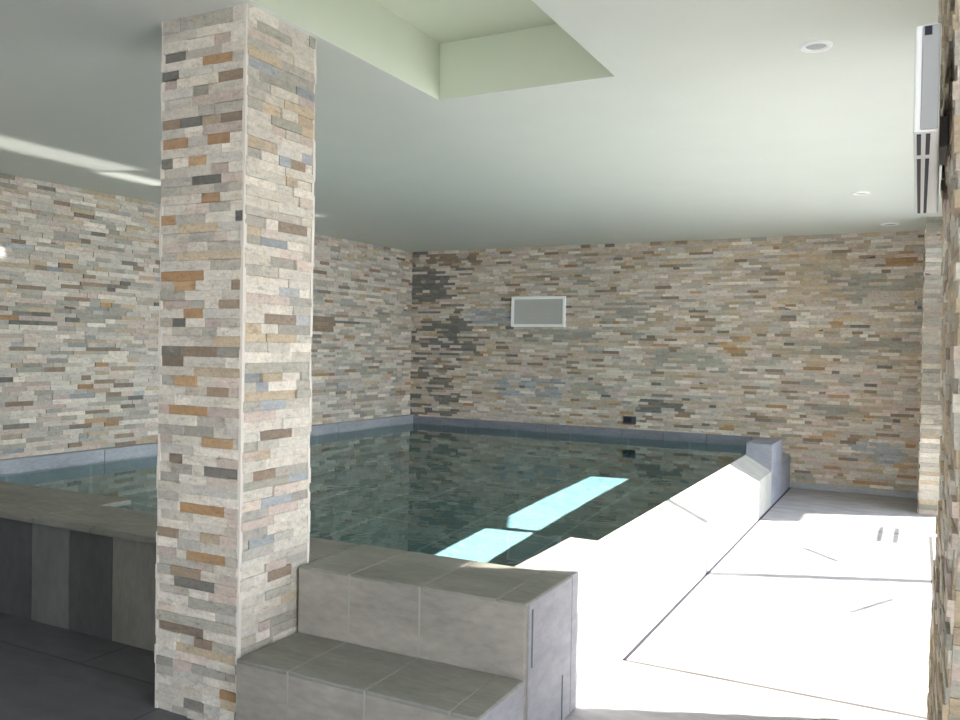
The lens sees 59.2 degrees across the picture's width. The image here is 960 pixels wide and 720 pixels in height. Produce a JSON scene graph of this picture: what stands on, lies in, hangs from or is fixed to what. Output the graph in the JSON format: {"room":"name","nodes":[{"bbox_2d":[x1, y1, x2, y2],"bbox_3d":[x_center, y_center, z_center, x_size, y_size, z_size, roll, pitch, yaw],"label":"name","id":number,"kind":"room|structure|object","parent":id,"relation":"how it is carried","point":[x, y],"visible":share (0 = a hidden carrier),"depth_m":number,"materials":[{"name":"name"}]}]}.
{"room":"indoor swimming pool","nodes":[
{"label":"indoor swimming pool","id":0,"kind":"room"},
{"bbox_2d":[0,173,412,458],"bbox_3d":[-3.445,-0.153,5.101,0.164,2.525,10.683,2,1,29],"label":"wall","id":1,"kind":"structure","parent":0,"point":[80,268],"depth_m":6.22,"materials":[{"name":"stone"}]},
{"bbox_2d":[0,414,413,474],"bbox_3d":[-2.210,0.731,7.166,0.075,0.178,5.879,2,1,29],"label":"baseboard","id":2,"kind":"structure","parent":1,"relation":"attached to","point":[65,459],"depth_m":6.19,"materials":[{"name":"grey tile"}]},
{"bbox_2d":[0,488,937,719],"bbox_3d":[-0.978,1.249,3.771,6.250,0.150,10.980,1,1,27],"label":"floor","id":3,"kind":"structure","parent":0,"point":[821,610],"depth_m":3.55,"materials":[{"name":"tile"}]},
{"bbox_2d":[154,3,316,719],"bbox_3d":[-0.845,0.027,2.937,0.387,2.325,0.364,1,1,27],"label":"column","id":4,"kind":"structure","parent":3,"relation":"on","point":[238,165],"depth_m":2.79,"materials":[{"name":"stone"}]},
{"bbox_2d":[236,632,523,719],"bbox_3d":[-0.322,1.080,2.614,0.868,0.248,0.299,1,1,27],"label":"step","id":5,"kind":"structure","parent":3,"relation":"on","point":[297,676],"depth_m":2.56,"materials":[{"name":"grey tile"}]},
{"bbox_2d":[0,437,790,719],"bbox_3d":[-0.407,1.373,6.189,4.326,1.458,5.963,1,1,27],"label":"pool","id":6,"kind":"object","parent":3,"relation":"on","point":[558,621],"visible":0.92,"depth_m":3.37,"materials":[{"name":"grey tile"}]},
{"bbox_2d":[0,423,745,566],"bbox_3d":[-0.389,0.779,6.375,4.075,0.001,5.570,1,1,27],"label":"water","id":7,"kind":"object","parent":6,"relation":"in","point":[507,497],"visible":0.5,"depth_m":5.42,"materials":[{"name":"teal liquid"}]},
{"bbox_2d":[0,0,941,251],"bbox_3d":[-0.487,-1.377,3.556,7.200,0.475,11.080,1,1,27],"label":"ceiling","id":8,"kind":"structure","parent":0,"point":[712,120],"depth_m":3.89,"materials":[{"name":"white paint"}]},
{"bbox_2d":[799,40,832,52],"bbox_3d":[1.175,-1.096,2.957,0.110,0.010,0.110,1,1,27],"label":"recessed light","id":9,"kind":"object","parent":8,"relation":"in","point":[814,46],"visible":1,"depth_m":2.95,"materials":[{"name":"white plastic"}]},
{"bbox_2d":[852,191,869,195],"bbox_3d":[2.552,-1.114,5.664,0.110,0.010,0.110,1,1,27],"label":"recessed light","id":10,"kind":"object","parent":8,"relation":"in","point":[863,193],"visible":1,"depth_m":5.67,"materials":[{"name":"white plastic"}]},
{"bbox_2d":[880,223,899,225],"bbox_3d":[3.390,-1.120,6.992,0.150,0.010,0.150,1,1,27],"label":"recessed light","id":11,"kind":"object","parent":8,"relation":"in","point":[882,224],"visible":1,"depth_m":6.99,"materials":[{"name":"white plastic"}]},
{"bbox_2d":[410,230,923,491],"bbox_3d":[1.726,-0.065,8.538,6.000,2.625,0.212,1,1,27],"label":"wall","id":12,"kind":"structure","parent":0,"point":[813,343],"depth_m":8.19,"materials":[{"name":"stone"}]},
{"bbox_2d":[511,296,565,326],"bbox_3d":[0.619,-0.513,8.981,0.623,0.323,0.040,1,1,27],"label":"air vent","id":13,"kind":"object","parent":12,"relation":"in","point":[534,311],"visible":1,"depth_m":8.97,"materials":[{"name":"white plastic"}]},
{"bbox_2d":[413,416,756,444],"bbox_3d":[0.969,0.756,8.814,3.956,0.147,0.040,1,1,27],"label":"baseboard","id":14,"kind":"structure","parent":12,"relation":"attached to","point":[619,432],"depth_m":8.71,"materials":[{"name":"grey tile"}]},
{"bbox_2d":[623,416,635,423],"bbox_3d":[1.508,0.606,8.530,0.132,0.075,0.025,1,1,27],"label":"wall plate","id":15,"kind":"object","parent":12,"relation":"attached to","point":[626,419],"visible":1,"depth_m":8.52,"materials":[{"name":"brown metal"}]},
{"bbox_2d":[790,481,917,497],"bbox_3d":[3.346,1.163,7.590,1.055,0.055,0.027,1,1,27],"label":"baseboard","id":16,"kind":"structure","parent":12,"relation":"attached to","point":[874,491],"depth_m":7.57,"materials":[{"name":"grey tile"}]},
{"bbox_2d":[917,216,943,514],"bbox_3d":[3.804,0.047,6.902,0.368,2.325,0.803,1,1,27],"label":"wall","id":17,"kind":"structure","parent":0,"point":[930,422],"depth_m":6.60,"materials":[{"name":"stone"}]},
{"bbox_2d":[926,0,959,719],"bbox_3d":[1.406,0.078,2.218,0.400,2.325,1.264,1,1,27],"label":"wall","id":18,"kind":"structure","parent":0,"point":[943,697],"depth_m":1.97,"materials":[{"name":"stone"}]},
{"bbox_2d":[913,23,948,213],"bbox_3d":[1.212,-0.592,2.269,0.077,0.226,1.168,1,1,27],"label":"air conditioner","id":19,"kind":"object","parent":18,"relation":"attached to","point":[930,130],"visible":1,"depth_m":1.78,"materials":[{"name":"white plastic"}]}
]}

